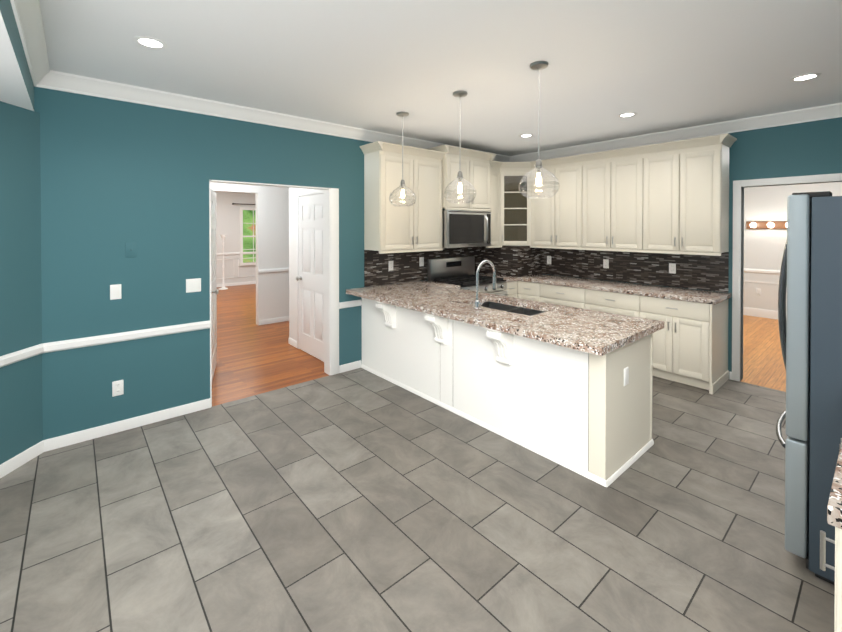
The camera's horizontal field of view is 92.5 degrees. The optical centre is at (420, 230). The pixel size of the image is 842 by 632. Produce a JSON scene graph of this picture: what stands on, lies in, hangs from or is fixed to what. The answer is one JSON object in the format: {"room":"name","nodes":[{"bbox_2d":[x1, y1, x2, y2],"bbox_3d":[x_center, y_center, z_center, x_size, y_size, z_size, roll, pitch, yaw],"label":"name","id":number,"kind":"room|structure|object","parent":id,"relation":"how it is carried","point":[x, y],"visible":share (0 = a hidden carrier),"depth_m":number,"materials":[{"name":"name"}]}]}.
{"room":"kitchen","nodes":[
{"label":"kitchen","id":0,"kind":"room"},
{"bbox_2d":[0,12,33,110],"bbox_3d":[-2.045,-0.888,0.476,2.050,0.120,4.860,0,1,-41],"label":"ceiling soffit","id":1,"kind":"structure","parent":0,"point":[13,90],"depth_m":2.22,"materials":[{"name":"white paint"}]},
{"bbox_2d":[0,0,42,464],"bbox_3d":[-1.670,0.249,0.861,1.052,2.760,4.697,0,1,-41],"label":"wall","id":2,"kind":"structure","parent":0,"point":[21,422],"depth_m":2.76,"materials":[{"name":"teal paint"}]},
{"bbox_2d":[0,440,45,477],"bbox_3d":[-2.732,1.576,2.203,0.943,0.082,1.100,0,1,-41],"label":"baseboard","id":3,"kind":"structure","parent":2,"relation":"attached to","point":[20,459],"depth_m":2.77,"materials":[{"name":"white wood"}]},
{"bbox_2d":[0,343,46,367],"bbox_3d":[-2.725,0.862,2.193,0.949,0.070,1.095,0,1,-41],"label":"trim","id":4,"kind":"structure","parent":2,"relation":"attached to","point":[17,356],"depth_m":2.77,"materials":[{"name":"white wood"}]},
{"bbox_2d":[10,0,53,87],"bbox_3d":[-1.236,-1.077,1.172,0.086,0.115,4.440,0,1,-41],"label":"crown molding","id":5,"kind":"structure","parent":2,"relation":"attached to","point":[28,17],"depth_m":2.28,"materials":[{"name":"white wood"}]},
{"bbox_2d":[214,191,255,283],"bbox_3d":[-6.049,0.166,10.596,7.200,2.760,0.120,0,1,-41],"label":"wall","id":6,"kind":"structure","parent":0,"point":[227,218],"depth_m":11.17,"materials":[{"name":"white paint"}]},
{"bbox_2d":[216,252,255,278],"bbox_3d":[-6.040,0.971,10.516,7.100,0.710,0.022,0,1,-41],"label":"trim","id":7,"kind":"structure","parent":6,"relation":"attached to","point":[231,253],"depth_m":11.23,"materials":[{"name":"white"}]},
{"bbox_2d":[217,281,255,286],"bbox_3d":[-6.043,1.505,10.524,7.100,0.082,0.014,0,1,-41],"label":"baseboard","id":8,"kind":"structure","parent":6,"relation":"attached to","point":[250,282],"depth_m":11.28,"materials":[{"name":"white wood"}]},
{"bbox_2d":[239,207,255,265],"bbox_3d":[-4.689,0.166,11.684,1.100,1.640,0.110,0,1,-41],"label":"room window","id":9,"kind":"structure","parent":6,"relation":"in","point":[241,263],"depth_m":11.36,"materials":[{"name":"white wood"}]},
{"bbox_2d":[211,182,286,324],"bbox_3d":[-2.730,0.198,6.750,7.200,2.760,0.120,0,1,-41],"label":"wall","id":10,"kind":"structure","parent":0,"point":[276,294],"depth_m":6.82,"materials":[{"name":"white paint"}]},
{"bbox_2d":[258,316,288,324],"bbox_3d":[-1.369,1.528,7.848,3.520,0.082,0.014,0,1,-41],"label":"baseboard","id":11,"kind":"structure","parent":10,"relation":"attached to","point":[280,319],"depth_m":6.85,"materials":[{"name":"white wood"}]},
{"bbox_2d":[258,267,288,273],"bbox_3d":[-1.366,0.674,7.838,3.520,0.070,0.022,0,1,-41],"label":"trim","id":12,"kind":"structure","parent":10,"relation":"attached to","point":[273,270],"depth_m":6.85,"materials":[{"name":"white wood"}]},
{"bbox_2d":[40,88,483,439],"bbox_3d":[-0.709,0.215,4.769,5.770,2.760,0.120,0,1,-41],"label":"wall","id":13,"kind":"structure","parent":0,"point":[116,175],"depth_m":3.32,"materials":[{"name":"teal paint"}]},
{"bbox_2d":[110,284,120,299],"bbox_3d":[-2.425,0.489,3.201,0.072,0.118,0.014,0,1,-41],"label":"light switch","id":14,"kind":"object","parent":13,"relation":"attached to","point":[115,291],"visible":1,"depth_m":3.20,"materials":[{"name":"white plastic"}]},
{"bbox_2d":[112,380,123,396],"bbox_3d":[-2.419,1.259,3.216,0.072,0.118,0.009,0,1,-41],"label":"outlet","id":15,"kind":"object","parent":13,"relation":"attached to","point":[117,388],"visible":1,"depth_m":3.21,"materials":[{"name":"white plastic"}]},
{"bbox_2d":[47,320,209,352],"bbox_3d":[-2.328,0.853,3.283,1.110,0.070,0.022,0,1,-41],"label":"trim","id":16,"kind":"structure","parent":13,"relation":"attached to","point":[152,332],"depth_m":3.23,"materials":[{"name":"white wood"}]},
{"bbox_2d":[46,398,210,450],"bbox_3d":[-2.331,1.567,3.293,1.110,0.082,0.014,0,1,-41],"label":"baseboard","id":17,"kind":"structure","parent":13,"relation":"attached to","point":[96,432],"depth_m":3.24,"materials":[{"name":"white wood"}]},
{"bbox_2d":[186,278,200,292],"bbox_3d":[-2.011,0.486,3.563,0.118,0.118,0.007,0,1,-41],"label":"double light switch","id":18,"kind":"object","parent":13,"relation":"attached to","point":[193,285],"visible":1,"depth_m":3.56,"materials":[{"name":"white plastic"}]},
{"bbox_2d":[209,180,340,406],"bbox_3d":[-1.449,0.568,4.126,1.325,2.065,0.141,0,1,-41],"label":"trim","id":19,"kind":"structure","parent":13,"relation":"attached to","point":[332,366],"depth_m":4.46,"materials":[{"name":"white"}]},
{"bbox_2d":[46,71,509,161],"bbox_3d":[-0.649,-1.106,4.674,5.550,0.115,0.086,0,1,-41],"label":"crown molding","id":20,"kind":"structure","parent":13,"relation":"attached to","point":[66,82],"depth_m":3.64,"materials":[{"name":"white wood"}]},
{"bbox_2d":[339,300,361,308],"bbox_3d":[-0.806,0.842,4.596,0.290,0.070,0.022,0,1,-41],"label":"trim","id":21,"kind":"structure","parent":13,"relation":"attached to","point":[354,303],"depth_m":4.59,"materials":[{"name":"white wood"}]},
{"bbox_2d":[340,360,360,372],"bbox_3d":[-0.809,1.556,4.606,0.290,0.082,0.014,0,1,-41],"label":"baseboard","id":22,"kind":"structure","parent":13,"relation":"attached to","point":[357,364],"depth_m":4.60,"materials":[{"name":"white wood"}]},
{"bbox_2d":[364,141,443,252],"bbox_3d":[-0.193,-0.378,4.909,0.960,1.204,0.330,0,1,-41],"label":"upper cabinet","id":23,"kind":"object","parent":13,"relation":"attached to","point":[388,228],"depth_m":4.69,"materials":[{"name":"beige wood"}]},
{"bbox_2d":[436,145,491,210],"bbox_3d":[0.519,-0.680,5.481,0.860,0.769,0.390,0,1,-41],"label":"upper cabinet","id":24,"kind":"object","parent":13,"relation":"attached to","point":[475,166],"depth_m":5.31,"materials":[{"name":"beige wood"}]},
{"bbox_2d":[442,210,490,247],"bbox_3d":[0.542,-0.020,5.460,0.854,0.477,0.442,0,1,-41],"label":"microwave","id":25,"kind":"object","parent":24,"relation":"attached to","point":[460,229],"visible":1,"depth_m":5.26,"materials":[{"name":"silver metal"}]},
{"bbox_2d":[472,161,499,247],"bbox_3d":[0.970,-0.386,5.889,0.342,1.204,0.365,0,1,-41],"label":"upper cabinet","id":26,"kind":"object","parent":13,"relation":"attached to","point":[495,211],"depth_m":5.78,"materials":[{"name":"beige wood"}]},
{"bbox_2d":[500,161,531,245],"bbox_3d":[1.387,-0.388,6.037,0.689,1.204,0.688,0,1,-41],"label":"upper cabinet","id":27,"kind":"object","parent":13,"relation":"attached to","point":[515,209],"depth_m":5.85,"materials":[{"name":"beige wood"}]},
{"bbox_2d":[364,245,728,291],"bbox_3d":[1.325,0.206,4.533,2.760,0.918,2.894,0,1,-41],"label":"tile backsplash","id":28,"kind":"structure","parent":13,"relation":"attached to","point":[705,272],"depth_m":5.17,"materials":[{"name":"tile"}]},
{"bbox_2d":[389,261,392,270],"bbox_3d":[-0.369,0.434,4.967,0.072,0.118,0.009,0,1,-41],"label":"outlet","id":29,"kind":"object","parent":28,"relation":"attached to","point":[390,265],"visible":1,"depth_m":4.96,"materials":[{"name":"white plastic"}]},
{"bbox_2d":[419,257,423,265],"bbox_3d":[0.011,0.411,5.291,0.072,0.118,0.014,0,1,-41],"label":"light switch","id":30,"kind":"object","parent":28,"relation":"attached to","point":[421,261],"visible":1,"depth_m":5.29,"materials":[{"name":"white plastic"}]},
{"bbox_2d":[547,256,550,263],"bbox_3d":[1.896,0.435,5.963,0.009,0.118,0.072,0,1,-41],"label":"outlet","id":31,"kind":"object","parent":28,"relation":"attached to","point":[548,259],"visible":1,"depth_m":5.96,"materials":[{"name":"white plastic"}]},
{"bbox_2d":[603,259,608,267],"bbox_3d":[2.445,0.441,5.327,0.009,0.118,0.072,0,1,-41],"label":"outlet","id":32,"kind":"object","parent":28,"relation":"attached to","point":[605,263],"visible":1,"depth_m":5.32,"materials":[{"name":"white plastic"}]},
{"bbox_2d":[669,263,675,273],"bbox_3d":[2.955,0.446,4.737,0.009,0.118,0.072,0,1,-41],"label":"outlet","id":33,"kind":"object","parent":28,"relation":"attached to","point":[672,267],"visible":1,"depth_m":4.73,"materials":[{"name":"white plastic"}]},
{"bbox_2d":[212,284,328,406],"bbox_3d":[-3.873,1.624,7.322,8.200,0.100,8.100,0,1,-41],"label":"floor","id":34,"kind":"structure","parent":0,"point":[253,358],"depth_m":5.13,"materials":[{"name":"brown wood"}]},
{"bbox_2d":[219,235,227,289],"bbox_3d":[-5.198,0.831,10.596,0.220,1.430,0.220,0,1,-41],"label":"stand","id":35,"kind":"object","parent":34,"relation":"on","point":[223,266],"visible":1,"depth_m":10.58,"materials":[{"name":"white"}]},
{"bbox_2d":[287,187,323,340],"bbox_3d":[-1.363,0.212,5.182,0.120,2.760,1.360,0,1,-41],"label":"wall","id":36,"kind":"structure","parent":0,"point":[291,192],"depth_m":5.58,"materials":[{"name":"white paint"}]},
{"bbox_2d":[211,189,218,379],"bbox_3d":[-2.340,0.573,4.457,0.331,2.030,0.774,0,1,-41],"label":"door leaf","id":37,"kind":"structure","parent":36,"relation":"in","point":[214,291],"depth_m":4.46,"materials":[{"name":"white wood"}]},
{"bbox_2d":[288,338,296,347],"bbox_3d":[-1.767,1.548,5.559,0.014,0.082,0.280,0,1,-41],"label":"baseboard","id":38,"kind":"structure","parent":36,"relation":"attached to","point":[292,342],"depth_m":5.55,"materials":[{"name":"white wood"}]},
{"bbox_2d":[296,189,323,361],"bbox_3d":[-1.385,0.539,5.073,0.100,2.107,0.930,0,1,-41],"label":"door","id":39,"kind":"structure","parent":36,"relation":"attached to","point":[310,263],"depth_m":5.12,"materials":[{"name":"white wood"}]},
{"bbox_2d":[0,368,834,631],"bbox_3d":[0.056,1.666,2.311,7.600,0.100,4.620,0,1,-41],"label":"floor","id":40,"kind":"structure","parent":0,"point":[359,500],"depth_m":2.20,"materials":[{"name":"grey tile"}]},
{"bbox_2d":[370,300,405,379],"bbox_3d":[-0.118,1.155,4.743,0.604,0.882,0.698,0,1,-41],"label":"base cabinet","id":41,"kind":"object","parent":40,"relation":"on","point":[387,322],"depth_m":4.26,"materials":[{"name":"white wood"}]},
{"bbox_2d":[419,281,454,287],"bbox_3d":[0.183,1.152,5.070,0.196,0.882,0.597,0,1,-41],"label":"base cabinet","id":42,"kind":"object","parent":40,"relation":"on","point":[428,282],"depth_m":4.87,"materials":[{"name":"beige"}]},
{"bbox_2d":[406,300,497,403],"bbox_3d":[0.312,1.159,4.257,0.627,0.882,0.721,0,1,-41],"label":"base cabinet","id":43,"kind":"object","parent":40,"relation":"on","point":[454,361],"depth_m":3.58,"materials":[{"name":"white wood"}]},
{"bbox_2d":[428,256,508,295],"bbox_3d":[0.644,0.985,5.351,0.860,1.210,0.717,0,1,-41],"label":"range","id":44,"kind":"object","parent":40,"relation":"on","point":[460,271],"visible":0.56,"depth_m":5.37,"materials":[{"name":"silver metal"}]},
{"bbox_2d":[506,281,518,297],"bbox_3d":[1.061,1.146,5.774,0.312,0.882,0.678,0,1,-41],"label":"base cabinet","id":45,"kind":"object","parent":40,"relation":"on","point":[512,289],"depth_m":5.59,"materials":[{"name":"beige wood"}]},
{"bbox_2d":[519,281,538,300],"bbox_3d":[1.683,1.146,5.714,0.678,0.882,0.352,0,1,-41],"label":"base cabinet","id":46,"kind":"object","parent":40,"relation":"on","point":[529,290],"depth_m":5.52,"materials":[{"name":"beige wood"}]},
{"bbox_2d":[479,273,518,280],"bbox_3d":[1.039,0.681,5.778,0.290,0.048,0.637,0,1,-41],"label":"countertop","id":47,"kind":"structure","parent":46,"relation":"on","point":[491,275],"depth_m":5.64,"materials":[{"name":"beige stone"}]},
{"bbox_2d":[539,285,586,308],"bbox_3d":[2.006,1.149,5.384,0.620,0.882,0.691,0,1,-41],"label":"base cabinet","id":48,"kind":"object","parent":40,"relation":"on","point":[554,294],"depth_m":5.13,"materials":[{"name":"beige wood"}]},
{"bbox_2d":[526,336,653,479],"bbox_3d":[1.304,1.169,3.108,0.627,0.882,0.680,0,1,-41],"label":"base cabinet","id":49,"kind":"object","parent":40,"relation":"on","point":[545,379],"depth_m":2.75,"materials":[{"name":"white wood"}]},
{"bbox_2d":[346,282,663,355],"bbox_3d":[0.483,0.698,3.789,1.010,0.048,2.922,0,1,-41],"label":"countertop","id":50,"kind":"structure","parent":49,"relation":"on","point":[580,329],"depth_m":3.11,"materials":[{"name":"beige stone"}]},
{"bbox_2d":[624,367,628,385],"bbox_3d":[1.395,0.993,2.743,0.072,0.118,0.009,0,1,-41],"label":"outlet","id":51,"kind":"object","parent":49,"relation":"attached to","point":[626,376],"visible":1,"depth_m":2.74,"materials":[{"name":"white plastic"}]},
{"bbox_2d":[587,289,646,318],"bbox_3d":[2.457,1.154,4.861,0.620,0.882,0.691,0,1,-41],"label":"base cabinet","id":52,"kind":"object","parent":40,"relation":"on","point":[617,303],"depth_m":4.62,"materials":[{"name":"beige wood"}]},
{"bbox_2d":[647,297,728,393],"bbox_3d":[2.861,1.158,4.394,0.620,0.882,0.665,0,1,-41],"label":"base cabinet","id":53,"kind":"object","parent":40,"relation":"on","point":[690,342],"depth_m":4.13,"materials":[{"name":"beige wood"}]},
{"bbox_2d":[499,274,730,304],"bbox_3d":[2.136,0.686,5.216,0.637,0.048,2.922,0,1,-41],"label":"countertop","id":54,"kind":"structure","parent":53,"relation":"on","point":[701,297],"depth_m":4.63,"materials":[{"name":"beige stone"}]},
{"bbox_2d":[776,191,841,584],"bbox_3d":[2.365,0.719,1.938,0.920,1.800,0.970,0,1,-41],"label":"fridge","id":55,"kind":"object","parent":40,"relation":"on","point":[810,321],"visible":1,"depth_m":1.87,"materials":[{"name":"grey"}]},
{"bbox_2d":[820,438,841,631],"bbox_3d":[1.677,1.161,1.135,1.122,0.930,0.714,0,1,-41],"label":"base cabinet","id":56,"kind":"object","parent":40,"relation":"on","point":[834,511],"visible":1,"depth_m":1.03,"materials":[{"name":"beige wood"}]},
{"bbox_2d":[39,0,841,155],"bbox_3d":[0.839,-1.209,2.963,5.770,0.120,4.860,0,1,-41],"label":"ceiling","id":57,"kind":"structure","parent":0,"point":[656,66],"depth_m":2.70,"materials":[{"name":"white paint"}]},
{"bbox_2d":[133,36,167,49],"bbox_3d":[-1.648,-1.142,2.455,0.176,0.006,0.176,0,1,-41],"label":"recessed light","id":58,"kind":"object","parent":57,"relation":"in","point":[147,42],"visible":1,"depth_m":2.45,"materials":[{"name":"white"}]},
{"bbox_2d":[389,112,415,206],"bbox_3d":[-0.181,-0.697,3.989,0.276,0.922,0.276,0,1,-41],"label":"pendant light","id":59,"kind":"object","parent":57,"relation":"hanging from","point":[402,115],"visible":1,"depth_m":3.98,"materials":[{"name":"clear glass"}]},
{"bbox_2d":[444,91,475,203],"bbox_3d":[0.328,-0.692,3.384,0.276,0.922,0.276,0,1,-41],"label":"pendant light","id":60,"kind":"object","parent":57,"relation":"hanging from","point":[460,94],"visible":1,"depth_m":3.37,"materials":[{"name":"clear glass"}]},
{"bbox_2d":[519,134,533,137],"bbox_3d":[1.294,-1.163,4.954,0.176,0.006,0.176,0,1,-41],"label":"recessed light","id":61,"kind":"object","parent":57,"relation":"in","point":[526,135],"visible":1,"depth_m":4.94,"materials":[{"name":"white"}]},
{"bbox_2d":[519,61,559,198],"bbox_3d":[0.816,-0.687,2.788,0.276,0.922,0.276,0,1,-41],"label":"pendant light","id":62,"kind":"object","parent":57,"relation":"hanging from","point":[538,65],"visible":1,"depth_m":2.78,"materials":[{"name":"clear glass"}]},
{"bbox_2d":[617,112,636,117],"bbox_3d":[2.063,-1.155,4.033,0.176,0.006,0.176,0,1,-41],"label":"recessed light","id":63,"kind":"object","parent":57,"relation":"in","point":[629,114],"visible":1,"depth_m":4.02,"materials":[{"name":"white"}]},
{"bbox_2d":[789,73,821,81],"bbox_3d":[2.882,-1.147,3.022,0.176,0.006,0.176,0,1,-41],"label":"recessed light","id":64,"kind":"object","parent":57,"relation":"in","point":[804,77],"visible":1,"depth_m":3.02,"materials":[{"name":"white"}]},
{"bbox_2d":[547,117,841,379],"bbox_3d":[3.017,0.215,4.776,0.120,2.760,4.740,0,1,-41],"label":"wall","id":65,"kind":"structure","parent":0,"point":[806,148],"depth_m":4.02,"materials":[{"name":"teal"}]},
{"bbox_2d":[532,153,587,248],"bbox_3d":[1.956,-0.384,5.625,0.364,1.204,0.883,0,1,-41],"label":"upper cabinet","id":66,"kind":"object","parent":65,"relation":"attached to","point":[559,221],"depth_m":5.45,"materials":[{"name":"beige wood"}]},
{"bbox_2d":[588,145,647,252],"bbox_3d":[2.459,-0.379,5.068,0.330,1.204,0.861,0,1,-41],"label":"upper cabinet","id":67,"kind":"object","parent":65,"relation":"attached to","point":[617,178],"depth_m":4.89,"materials":[{"name":"beige wood"}]},
{"bbox_2d":[510,103,841,161],"bbox_3d":[2.900,-1.107,4.742,0.086,0.115,4.440,0,1,-41],"label":"crown molding","id":68,"kind":"structure","parent":65,"relation":"attached to","point":[830,111],"depth_m":4.49,"materials":[{"name":"white wood"}]},
{"bbox_2d":[648,134,731,252],"bbox_3d":[2.924,-0.375,4.530,0.330,1.204,0.806,0,1,-41],"label":"upper cabinet","id":69,"kind":"object","parent":65,"relation":"attached to","point":[671,197],"depth_m":4.33,"materials":[{"name":"beige wood"}]},
{"bbox_2d":[732,173,841,381],"bbox_3d":[3.689,0.537,3.991,0.140,2.130,0.950,0,1,-41],"label":"door frame","id":70,"kind":"structure","parent":65,"relation":"attached to","point":[737,286],"depth_m":4.27,"materials":[{"name":"white wood"}]},
{"bbox_2d":[741,315,785,391],"bbox_3d":[5.187,1.639,5.472,4.300,0.100,2.940,0,1,-41],"label":"floor","id":71,"kind":"structure","parent":0,"point":[763,364],"depth_m":5.17,"materials":[{"name":"brown wood"}]},
{"bbox_2d":[743,182,841,311],"bbox_3d":[6.719,0.198,6.762,0.120,2.760,2.910,0,1,-41],"label":"wall","id":72,"kind":"structure","parent":0,"point":[763,248],"depth_m":7.21,"materials":[{"name":"white paint"}]},
{"bbox_2d":[756,288,760,294],"bbox_3d":[6.143,1.113,7.336,0.009,0.118,0.072,0,1,-41],"label":"outlet","id":73,"kind":"object","parent":72,"relation":"attached to","point":[758,291],"visible":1,"depth_m":7.33,"materials":[{"name":"white plastic"}]},
{"bbox_2d":[744,268,779,284],"bbox_3d":[6.616,0.833,6.777,0.022,0.250,2.820,0,1,-41],"label":"trim","id":74,"kind":"structure","parent":72,"relation":"attached to","point":[745,269],"depth_m":7.29,"materials":[{"name":"white wood"}]},
{"bbox_2d":[743,307,786,318],"bbox_3d":[6.618,1.503,6.785,0.015,0.150,2.820,0,1,-41],"label":"baseboard","id":75,"kind":"structure","parent":72,"relation":"attached to","point":[756,312],"depth_m":7.31,"materials":[{"name":"white wood"}]},
{"bbox_2d":[746,221,786,228],"bbox_3d":[6.363,-0.093,6.960,0.154,0.140,1.200,0,1,-41],"label":"vanity light bar","id":76,"kind":"object","parent":72,"relation":"attached to","point":[766,224],"visible":0.5,"depth_m":7.23,"materials":[{"name":"brown wood"}]},
{"label":"outside","id":77,"kind":"structure","parent":0,"visible":0},
{"bbox_2d":[243,210,255,262],"bbox_3d":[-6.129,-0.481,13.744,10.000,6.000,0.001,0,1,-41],"label":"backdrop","id":78,"kind":"structure","parent":77,"point":[247,228],"depth_m":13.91,"materials":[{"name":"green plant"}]}
]}

